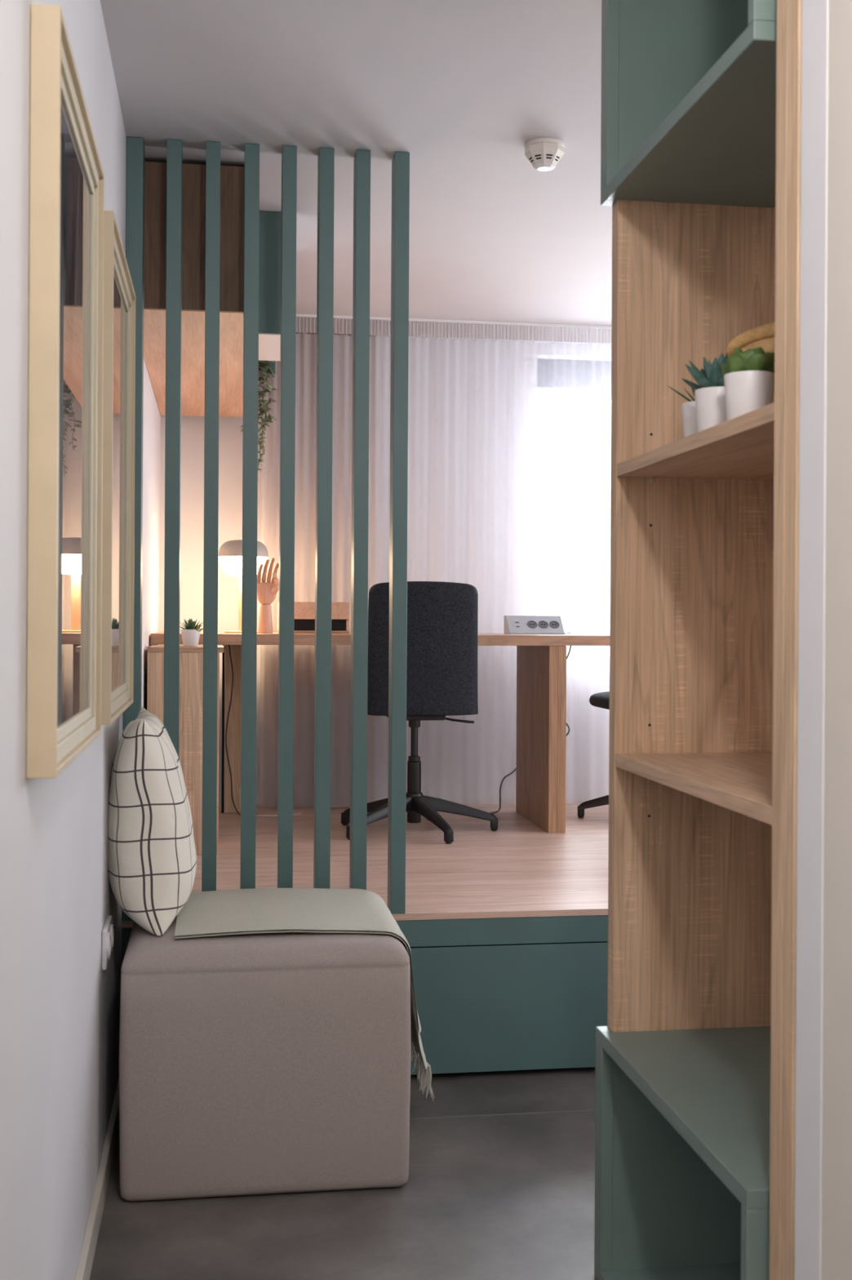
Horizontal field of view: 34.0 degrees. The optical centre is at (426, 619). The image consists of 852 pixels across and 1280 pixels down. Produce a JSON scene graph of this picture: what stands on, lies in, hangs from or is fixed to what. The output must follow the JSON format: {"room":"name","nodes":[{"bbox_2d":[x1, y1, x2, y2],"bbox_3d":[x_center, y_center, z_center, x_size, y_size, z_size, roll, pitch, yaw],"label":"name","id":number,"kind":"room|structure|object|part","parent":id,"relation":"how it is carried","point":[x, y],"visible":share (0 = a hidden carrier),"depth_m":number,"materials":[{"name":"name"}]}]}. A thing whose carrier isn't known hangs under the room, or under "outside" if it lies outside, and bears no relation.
{"room":"studio apartment","nodes":[
{"label":"studio apartment","id":0,"kind":"room"},
{"bbox_2d":[0,0,160,1279],"bbox_3d":[-0.636,-0.010,2.180,0.120,2.513,7.700,0,0,-8],"label":"wall","id":1,"kind":"structure","parent":0,"point":[60,1011],"depth_m":2.02,"materials":[{"name":"white paint"}]},
{"bbox_2d":[26,4,104,777],"bbox_3d":[-0.551,-0.298,2.164,0.038,1.010,0.700,0,0,-8],"label":"mirror","id":2,"kind":"object","parent":1,"relation":"attached to","point":[67,175],"visible":1,"depth_m":2.02,"materials":[{"name":"beige wood"}]},
{"bbox_3d":[-0.555,-0.298,2.164,0.030,0.990,0.680,0,0,-8],"label":"moulding","id":3,"kind":"part","parent":2,"relation":"part of","materials":[{"name":"beige wood"}]},
{"bbox_2d":[74,1077,119,1279],"bbox_3d":[-0.403,1.213,1.017,0.014,0.070,5.329,0,0,-8],"label":"baseboard","id":4,"kind":"structure","parent":1,"relation":"attached to","point":[83,1271],"depth_m":2.87,"materials":[{"name":"beige paint"}]},
{"bbox_2d":[102,915,113,969],"bbox_3d":[-0.708,0.717,3.100,0.015,0.087,0.160,0,0,-8],"label":"wall socket","id":5,"kind":"object","parent":1,"relation":"attached to","point":[108,930],"visible":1,"depth_m":3.04,"materials":[{"name":"white plastic"}]},
{"bbox_2d":[110,924,113,951],"bbox_3d":[-0.709,0.718,3.140,0.005,0.060,0.060,0,0,-8],"label":"socket","id":6,"kind":"object","parent":5,"relation":"attached to","point":[111,925],"depth_m":3.13,"materials":[{"name":"white plastic"}]},
{"bbox_2d":[101,210,135,724],"bbox_3d":[-0.690,-0.299,3.097,0.038,1.010,0.730,0,0,-8],"label":"mirror","id":7,"kind":"object","parent":1,"relation":"attached to","point":[119,295],"visible":0.7,"depth_m":3.10,"materials":[{"name":"beige wood"}]},
{"bbox_3d":[-0.694,-0.299,3.096,0.030,0.990,0.710,0,0,-8],"label":"moulding","id":8,"kind":"part","parent":7,"relation":"part of","materials":[{"name":"beige wood"}]},
{"bbox_2d":[143,161,244,417],"bbox_3d":[-0.789,-1.060,4.845,0.346,0.413,2.041,0,0,-8],"label":"upper cabinet","id":9,"kind":"object","parent":1,"relation":"attached to","point":[232,178],"visible":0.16,"depth_m":3.85,"materials":[{"name":"brown wood"}]},
{"bbox_3d":[-0.791,-0.863,4.854,0.346,0.018,2.022,0,0,-8],"label":"panel","id":10,"kind":"part","parent":9,"relation":"part of","materials":[{"name":"brown wood"}]},
{"bbox_3d":[-0.640,-1.054,3.845,0.346,0.402,0.018,0,0,-8],"label":"panel","id":11,"kind":"part","parent":9,"relation":"part of","materials":[{"name":"brown wood"}]},
{"bbox_2d":[258,360,275,377],"bbox_3d":[-0.668,-1.018,5.617,0.116,0.064,0.110,0,0,-8],"label":"planter box","id":12,"kind":"object","parent":9,"relation":"attached to","point":[272,365],"visible":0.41,"depth_m":5.57,"materials":[{"name":"teal paint"}]},
{"bbox_2d":[240,360,277,470],"bbox_3d":[-0.667,-0.808,5.561,0.149,0.510,0.104,0,0,-8],"label":"trailing plant","id":13,"kind":"object","parent":12,"relation":"in","point":[263,370],"visible":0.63,"depth_m":5.54,"materials":[{"name":"green plant"}]},
{"bbox_3d":[-0.669,-0.806,5.574,0.093,0.504,0.076,0,0,-8],"label":"stem","id":14,"kind":"part","parent":13,"relation":"part of","materials":[{"name":"green plant"}]},
{"bbox_2d":[180,629,200,646],"bbox_3d":[-0.817,0.063,4.832,0.070,0.058,0.070,0,0,-8],"label":"pot","id":15,"kind":"object","parent":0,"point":[190,637],"depth_m":4.81,"materials":[{"name":"white ceramic"}]},
{"bbox_2d":[89,1066,597,1279],"bbox_3d":[1.228,1.297,2.408,3.849,0.080,7.800,0,0,-8],"label":"floor","id":16,"kind":"structure","parent":0,"point":[500,1184],"depth_m":2.92,"materials":[{"name":"grey concrete"}]},
{"bbox_2d":[119,888,411,1200],"bbox_3d":[-0.393,0.972,3.346,0.631,0.544,0.696,0,0,-8],"label":"pouf","id":17,"kind":"object","parent":16,"relation":"on","point":[271,1062],"visible":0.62,"depth_m":3.01,"materials":[{"name":"beige fabric"}]},
{"bbox_2d":[107,706,196,936],"bbox_3d":[-0.650,0.461,3.311,0.207,0.482,0.456,0,0,-8],"label":"cushion","id":18,"kind":"object","parent":17,"relation":"on","point":[152,855],"visible":0.99,"depth_m":3.12,"materials":[{"name":"fabric"}]},
{"bbox_2d":[174,888,434,1100],"bbox_3d":[-0.301,0.891,3.346,0.585,0.406,0.506,0,0,-8],"label":"throw blanket","id":19,"kind":"object","parent":17,"relation":"on","point":[249,910],"visible":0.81,"depth_m":3.27,"materials":[{"name":"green fabric"}]},
{"bbox_2d":[121,800,608,1074],"bbox_3d":[0.838,1.027,5.043,3.647,0.454,2.269,0,0,-8],"label":"raised platform","id":20,"kind":"object","parent":16,"relation":"on","point":[505,929],"visible":0.3,"depth_m":3.84,"materials":[{"name":"brown wood"}]},
{"bbox_2d":[121,137,144,920],"bbox_3d":[-0.776,-0.238,3.693,0.044,2.057,0.075,0,0,-8],"label":"screen slat","id":21,"kind":"object","parent":20,"relation":"on","point":[135,197],"visible":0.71,"depth_m":3.66,"materials":[{"name":"teal paint"}]},
{"bbox_2d":[163,139,182,756],"bbox_3d":[-0.675,-0.237,3.708,0.039,2.057,0.075,0,0,-8],"label":"screen slat","id":22,"kind":"object","parent":20,"relation":"on","point":[174,147],"visible":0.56,"depth_m":3.67,"materials":[{"name":"teal paint"}]},
{"bbox_2d":[146,644,223,854],"bbox_3d":[-0.832,0.441,4.836,0.253,0.698,0.330,0,0,-8],"label":"base cabinet","id":23,"kind":"object","parent":20,"relation":"on","point":[191,658],"visible":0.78,"depth_m":4.67,"materials":[{"name":"brown wood"}]},
{"bbox_3d":[-0.830,0.101,4.836,0.253,0.018,0.330,0,0,-8],"label":"panel","id":24,"kind":"part","parent":23,"relation":"part of","materials":[{"name":"brown wood"}]},
{"bbox_2d":[179,618,203,646],"bbox_3d":[-0.812,0.043,4.831,0.094,0.098,0.087,0,0,-8],"label":"potted succulent","id":25,"kind":"object","parent":23,"relation":"on","point":[190,635],"visible":0.99,"depth_m":4.81,"materials":[{"name":"green plant"}]},
{"bbox_2d":[201,141,220,891],"bbox_3d":[-0.575,-0.237,3.723,0.038,2.057,0.075,0,0,-8],"label":"screen slat","id":26,"kind":"object","parent":20,"relation":"on","point":[211,423],"visible":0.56,"depth_m":3.69,"materials":[{"name":"teal paint"}]},
{"bbox_2d":[240,143,259,888],"bbox_3d":[-0.473,-0.236,3.738,0.039,2.057,0.075,0,0,-8],"label":"screen slat","id":27,"kind":"object","parent":20,"relation":"on","point":[251,157],"visible":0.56,"depth_m":3.70,"materials":[{"name":"teal paint"}]},
{"bbox_2d":[238,787,301,816],"bbox_3d":[-0.641,0.739,5.630,0.260,0.106,0.077,0,0,9],"label":"cable","id":28,"kind":"object","parent":20,"relation":"on","point":[238,788],"visible":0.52,"depth_m":5.62,"materials":[{"name":"black plastic"}]},
{"bbox_2d":[277,145,297,888],"bbox_3d":[-0.375,-0.236,3.753,0.038,2.057,0.075,0,0,-8],"label":"screen slat","id":29,"kind":"object","parent":20,"relation":"on","point":[289,153],"visible":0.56,"depth_m":3.72,"materials":[{"name":"teal paint"}]},
{"bbox_2d":[313,147,334,888],"bbox_3d":[-0.277,-0.235,3.768,0.040,2.057,0.075,0,0,-8],"label":"screen slat","id":30,"kind":"object","parent":20,"relation":"on","point":[326,158],"visible":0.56,"depth_m":3.73,"materials":[{"name":"teal paint"}]},
{"bbox_2d":[349,149,370,889],"bbox_3d":[-0.179,-0.235,3.782,0.039,2.057,0.075,0,0,-8],"label":"screen slat","id":31,"kind":"object","parent":20,"relation":"on","point":[362,160],"visible":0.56,"depth_m":3.75,"materials":[{"name":"teal paint"}]},
{"bbox_3d":[0.113,1.061,3.801,1.848,0.342,0.018,0,0,-8],"label":"drawer","id":32,"kind":"part","parent":20,"relation":"part of","materials":[{"name":"teal paint"}]},
{"bbox_2d":[151,631,609,832],"bbox_3d":[-0.029,0.425,5.481,2.043,0.738,0.690,0,0,-8],"label":"desk","id":33,"kind":"object","parent":20,"relation":"on","point":[541,659],"visible":0.8,"depth_m":5.34,"materials":[{"name":"brown wood"}]},
{"bbox_3d":[-0.774,0.441,5.704,0.102,0.699,0.020,0,0,-8],"label":"panel","id":34,"kind":"part","parent":33,"relation":"part of","materials":[{"name":"brown wood"}]},
{"bbox_2d":[225,644,258,815],"bbox_3d":[-0.745,0.443,5.637,0.134,0.700,0.076,0,0,-8],"label":"cable","id":35,"kind":"object","parent":33,"relation":"hanging from","point":[237,811],"visible":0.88,"depth_m":5.60,"materials":[{"name":"black plastic"}]},
{"bbox_2d":[217,539,268,633],"bbox_3d":[-0.716,-0.130,5.454,0.195,0.363,0.195,0,0,-8],"label":"table lamp","id":36,"kind":"object","parent":33,"relation":"on","point":[230,553],"visible":0.55,"depth_m":5.39,"materials":[{"name":"beige metal"}]},
{"bbox_3d":[-0.718,-0.085,5.469,0.034,0.258,0.030,0,0,-8],"label":"stem","id":37,"kind":"part","parent":36,"relation":"part of","materials":[{"name":"beige metal"}]},
{"bbox_3d":[-0.715,-0.278,5.454,0.195,0.066,0.195,0,0,-8],"label":"lamp shade","id":38,"kind":"part","parent":36,"relation":"part of","materials":[{"name":"grey metal"}]},
{"bbox_3d":[-0.716,-0.207,5.454,0.190,0.074,0.190,0,0,-8],"label":"lamp shade","id":39,"kind":"part","parent":36,"relation":"part of","materials":[{"name":"white glass"}]},
{"bbox_2d":[257,557,279,633],"bbox_3d":[-0.599,-0.092,5.309,0.090,0.288,0.064,0,0,35],"label":"wooden hand","id":40,"kind":"object","parent":33,"relation":"on","point":[267,591],"visible":0.98,"depth_m":5.30,"materials":[{"name":"brown wood"}]},
{"bbox_2d":[277,601,349,633],"bbox_3d":[-0.445,-0.008,5.474,0.272,0.122,0.160,0,0,-8],"label":"desk organizer","id":41,"kind":"object","parent":33,"relation":"on","point":[304,611],"visible":0.7,"depth_m":5.40,"materials":[{"name":"brown wood"}]},
{"bbox_3d":[-0.445,0.048,5.474,0.272,0.010,0.160,0,0,-8],"label":"board","id":42,"kind":"part","parent":41,"relation":"part of","materials":[{"name":"brown wood"}]},
{"bbox_2d":[293,619,346,630],"bbox_3d":[-0.445,0.020,5.473,0.251,0.042,0.138,0,0,-8],"label":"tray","id":43,"kind":"object","parent":41,"relation":"on","point":[300,624],"depth_m":5.40,"materials":[{"name":"black plastic"}]},
{"bbox_2d":[489,631,571,813],"bbox_3d":[0.366,0.420,5.742,0.559,0.755,0.314,0,0,-8],"label":"power cable","id":44,"kind":"object","parent":33,"relation":"hanging from","point":[566,633],"visible":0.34,"depth_m":5.80,"materials":[{"name":"black plastic"}]},
{"bbox_2d":[503,615,564,634],"bbox_3d":[0.432,0.021,5.566,0.222,0.074,0.115,0,0,-8],"label":"power strip","id":45,"kind":"object","parent":33,"relation":"on","point":[513,624],"visible":1,"depth_m":5.54,"materials":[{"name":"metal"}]},
{"bbox_2d":[527,620,537,627],"bbox_3d":[0.423,0.019,5.540,0.041,0.030,0.031,0,0,-8],"label":"socket","id":46,"kind":"object","parent":45,"relation":"attached to","point":[531,624],"depth_m":5.54,"materials":[{"name":"grey plastic"}]},
{"bbox_2d":[537,620,548,628],"bbox_3d":[0.467,0.019,5.547,0.041,0.030,0.031,0,0,-8],"label":"socket","id":47,"kind":"object","parent":45,"relation":"attached to","point":[541,624],"depth_m":5.55,"materials":[{"name":"grey plastic"}]},
{"bbox_2d":[549,620,559,628],"bbox_3d":[0.512,0.019,5.553,0.041,0.030,0.031,0,0,-8],"label":"socket","id":48,"kind":"object","parent":45,"relation":"attached to","point":[553,624],"depth_m":5.55,"materials":[{"name":"grey plastic"}]},
{"bbox_3d":[0.433,0.448,5.495,0.032,0.699,0.577,0,0,-8],"label":"leg panel","id":49,"kind":"part","parent":33,"relation":"part of","materials":[{"name":"brown wood"}]},
{"bbox_3d":[0.466,0.448,5.500,0.033,0.699,0.577,0,0,-8],"label":"leg panel","id":50,"kind":"part","parent":33,"relation":"part of","materials":[{"name":"brown wood"}]},
{"bbox_2d":[387,151,409,914],"bbox_3d":[-0.075,-0.234,3.797,0.040,2.057,0.075,0,0,-8],"label":"screen slat","id":51,"kind":"object","parent":20,"relation":"on","point":[401,161],"visible":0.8,"depth_m":3.76,"materials":[{"name":"teal paint"}]},
{"bbox_2d":[341,581,497,844],"bbox_3d":[-0.016,0.329,5.229,0.603,0.932,0.631,0,0,-8],"label":"office chair","id":52,"kind":"object","parent":20,"relation":"on","point":[442,617],"visible":0.85,"depth_m":4.98,"materials":[{"name":"grey fabric"}]},
{"bbox_3d":[-0.192,0.722,5.309,0.298,0.132,0.044,0,0,30],"label":"leg","id":53,"kind":"part","parent":52,"relation":"part of","materials":[{"name":"black plastic"}]},
{"bbox_3d":[-0.170,0.722,5.112,0.298,0.132,0.044,0,0,-42],"label":"leg","id":54,"kind":"part","parent":52,"relation":"part of","materials":[{"name":"black plastic"}]},
{"bbox_3d":[-0.042,0.359,5.216,0.200,0.022,0.220,0,0,-8],"label":"seat plate","id":55,"kind":"part","parent":52,"relation":"part of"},
{"bbox_3d":[-0.044,0.320,5.236,0.410,0.071,0.450,0,0,-8],"label":"seat","id":56,"kind":"part","parent":52,"relation":"part of","materials":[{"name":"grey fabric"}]},
{"bbox_3d":[-0.008,0.103,4.998,0.411,0.480,0.087,0,0,-8],"label":"backrest","id":57,"kind":"part","parent":52,"relation":"part of","materials":[{"name":"grey fabric"}]},
{"bbox_3d":[0.025,0.723,5.072,0.044,0.132,0.298,0,0,-24],"label":"leg","id":58,"kind":"part","parent":52,"relation":"part of","materials":[{"name":"black plastic"}]},
{"bbox_3d":[0.106,0.370,5.166,0.145,0.030,0.021,0,0,3],"label":"lever","id":59,"kind":"part","parent":52,"relation":"part of","materials":[{"name":"black plastic"}]},
{"bbox_3d":[0.122,0.724,5.248,0.299,0.132,0.047,0,0,-8],"label":"leg","id":60,"kind":"part","parent":52,"relation":"part of","materials":[{"name":"black plastic"}]},
{"bbox_2d":[577,691,609,817],"bbox_3d":[0.924,0.334,5.583,0.631,0.932,0.603,0,0,-9],"label":"office chair","id":61,"kind":"object","parent":20,"relation":"on","point":[602,700],"visible":0.08,"depth_m":5.59,"materials":[{"name":"black plastic"}]},
{"bbox_3d":[0.759,0.728,5.588,0.298,0.132,0.044,0,0,11],"label":"leg","id":62,"kind":"part","parent":61,"relation":"part of","materials":[{"name":"black plastic"}]},
{"bbox_3d":[0.917,0.326,5.555,0.450,0.071,0.410,0,0,-9],"label":"seat","id":63,"kind":"part","parent":61,"relation":"part of","materials":[{"name":"black plastic"}]},
{"bbox_2d":[594,1026,771,1279],"bbox_3d":[0.561,1.016,2.307,0.368,0.474,0.772,0,0,-8],"label":"open cabinet","id":64,"kind":"object","parent":16,"relation":"on","point":[682,1117],"visible":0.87,"depth_m":2.62,"materials":[{"name":"green wood"}]},
{"bbox_3d":[0.560,1.239,2.307,0.368,0.027,0.772,0,0,-8],"label":"panel","id":65,"kind":"part","parent":64,"relation":"part of","materials":[{"name":"green wood"}]},
{"bbox_3d":[0.617,1.016,1.935,0.368,0.420,0.022,0,0,-8],"label":"panel","id":66,"kind":"part","parent":64,"relation":"part of","materials":[{"name":"green wood"}]},
{"bbox_2d":[607,0,802,1279],"bbox_3d":[0.591,-0.003,2.261,0.356,2.511,0.868,0,0,-8],"label":"bookcase","id":67,"kind":"object","parent":16,"relation":"on","point":[704,524],"visible":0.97,"depth_m":2.64,"materials":[{"name":"brown wood"}]},
{"bbox_2d":[666,385,697,437],"bbox_3d":[0.470,-0.356,2.430,0.089,0.123,0.066,0,0,23],"label":"potted succulent","id":68,"kind":"object","parent":67,"relation":"on","point":[689,408],"visible":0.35,"depth_m":2.41,"materials":[{"name":"white ceramic"}]},
{"bbox_2d":[600,0,777,208],"bbox_3d":[0.573,-1.024,2.307,0.368,0.469,0.772,0,0,-8],"label":"wall cabinet","id":69,"kind":"object","parent":67,"relation":"on","point":[688,108],"visible":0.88,"depth_m":2.60,"materials":[{"name":"teal wood"}]},
{"bbox_3d":[0.628,-1.024,1.935,0.368,0.415,0.022,0,0,-8],"label":"panel","id":70,"kind":"part","parent":69,"relation":"part of","materials":[{"name":"teal wood"}]},
{"bbox_3d":[0.530,-0.003,2.671,0.356,2.511,0.039,0,0,-8],"label":"panel","id":71,"kind":"part","parent":67,"relation":"part of","materials":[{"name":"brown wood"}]},
{"bbox_3d":[0.583,0.266,2.278,0.344,0.024,0.754,0,0,-8],"label":"shelf","id":72,"kind":"part","parent":67,"relation":"part of","materials":[{"name":"brown wood"}]},
{"bbox_3d":[0.586,-0.281,2.278,0.344,0.024,0.754,0,0,-8],"label":"shelf","id":73,"kind":"part","parent":67,"relation":"part of","materials":[{"name":"brown wood"}]},
{"bbox_2d":[681,352,728,431],"bbox_3d":[0.479,-0.366,2.292,0.118,0.144,0.108,0,0,28],"label":"potted succulent","id":74,"kind":"object","parent":67,"relation":"on","point":[710,397],"visible":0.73,"depth_m":2.26,"materials":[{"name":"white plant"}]},
{"bbox_2d":[721,346,774,420],"bbox_3d":[0.499,-0.356,2.148,0.089,0.124,0.082,0,0,42],"label":"potted succulent","id":75,"kind":"object","parent":67,"relation":"on","point":[749,374],"visible":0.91,"depth_m":2.12,"materials":[{"name":"white ceramic"}]},
{"bbox_2d":[725,322,775,403],"bbox_3d":[0.629,-0.400,2.449,0.202,0.212,0.200,0,0,-8],"label":"basket","id":76,"kind":"object","parent":67,"relation":"on","point":[763,336],"visible":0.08,"depth_m":2.38,"materials":[{"name":"wicker"}]},
{"bbox_3d":[0.647,-0.003,1.887,0.356,2.511,0.036,0,0,-8],"label":"panel","id":77,"kind":"part","parent":67,"relation":"part of","materials":[{"name":"brown wood"}]},
{"bbox_3d":[0.652,-0.003,1.851,0.356,2.511,0.037,0,0,-8],"label":"panel","id":78,"kind":"part","parent":67,"relation":"part of","materials":[{"name":"brown wood"}]},
{"bbox_2d":[99,0,612,325],"bbox_3d":[1.236,-1.306,2.457,3.849,0.100,7.900,0,0,-8],"label":"ceiling","id":79,"kind":"structure","parent":0,"point":[461,87],"depth_m":3.52,"materials":[{"name":"white paint"}]},
{"bbox_2d":[258,211,281,360],"bbox_3d":[-0.503,-1.076,4.545,0.128,0.378,0.458,0,0,-8],"label":"wall cabinet","id":80,"kind":"object","parent":79,"relation":"attached to","point":[269,247],"visible":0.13,"depth_m":4.32,"materials":[{"name":"teal paint"}]},
{"bbox_2d":[263,332,377,805],"bbox_3d":[-0.447,-0.235,5.912,0.470,2.035,0.076,0,0,-8],"label":"drape","id":81,"kind":"object","parent":79,"relation":"hanging from","point":[306,343],"visible":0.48,"depth_m":5.92,"materials":[{"name":"beige fabric"}]},
{"bbox_2d":[296,314,611,328],"bbox_3d":[0.882,-1.253,5.993,3.290,0.009,0.030,0,0,-8],"label":"track","id":82,"kind":"object","parent":79,"relation":"attached to","point":[297,315],"visible":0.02,"depth_m":5.88,"materials":[{"name":"white metal"}]},
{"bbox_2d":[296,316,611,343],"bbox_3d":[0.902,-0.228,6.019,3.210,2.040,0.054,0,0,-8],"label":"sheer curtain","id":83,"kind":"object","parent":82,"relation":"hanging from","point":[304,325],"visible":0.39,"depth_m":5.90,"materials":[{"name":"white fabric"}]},
{"bbox_2d":[524,137,564,171],"bbox_3d":[0.315,-1.228,3.695,0.104,0.066,0.104,0,0,-8],"label":"smoke detector","id":84,"kind":"object","parent":79,"relation":"attached to","point":[544,154],"visible":1,"depth_m":3.66,"materials":[{"name":"plastic"}]},
{"bbox_2d":[160,334,611,804],"bbox_3d":[0.657,-0.003,6.305,3.649,2.513,0.280,0,0,-8],"label":"wall","id":85,"kind":"structure","parent":0,"point":[473,402],"depth_m":6.09,"materials":[{"name":"white paint"}]},
{"bbox_2d":[536,359,611,666],"bbox_3d":[1.311,-0.472,6.442,1.720,1.380,0.180,0,0,-8],"label":"window","id":86,"kind":"structure","parent":85,"relation":"in","point":[557,380],"depth_m":6.26,"materials":[{"name":"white glass"}]},
{"bbox_2d":[681,400,697,437],"bbox_3d":[0.479,-0.335,2.426,0.066,0.082,0.066,0,0,-8],"label":"pot","id":87,"kind":"object","parent":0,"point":[689,408],"depth_m":2.41,"materials":[{"name":"white ceramic"}]},
{"bbox_2d":[694,386,727,431],"bbox_3d":[0.480,-0.335,2.285,0.076,0.082,0.076,0,0,-8],"label":"pot","id":88,"kind":"object","parent":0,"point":[710,402],"depth_m":2.26,"materials":[{"name":"white ceramic"}]},
{"bbox_2d":[724,370,774,420],"bbox_3d":[0.498,-0.336,2.146,0.077,0.083,0.077,0,0,-8],"label":"pot","id":89,"kind":"object","parent":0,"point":[745,391],"depth_m":2.12,"materials":[{"name":"white ceramic"}]},
{"bbox_2d":[821,0,851,1279],"bbox_3d":[0.903,-0.001,0.190,0.357,2.513,3.310,0,0,-8],"label":"wall","id":90,"kind":"structure","parent":0,"point":[837,1043],"depth_m":1.69,"materials":[{"name":"beige paint"}]},
{"bbox_2d":[795,0,828,1279],"bbox_3d":[0.488,-0.004,1.765,0.002,2.513,0.076,0,0,-8],"label":"trim","id":91,"kind":"structure","parent":90,"relation":"attached to","point":[815,26],"depth_m":1.76,"materials":[{"name":"white paint"}]}
]}

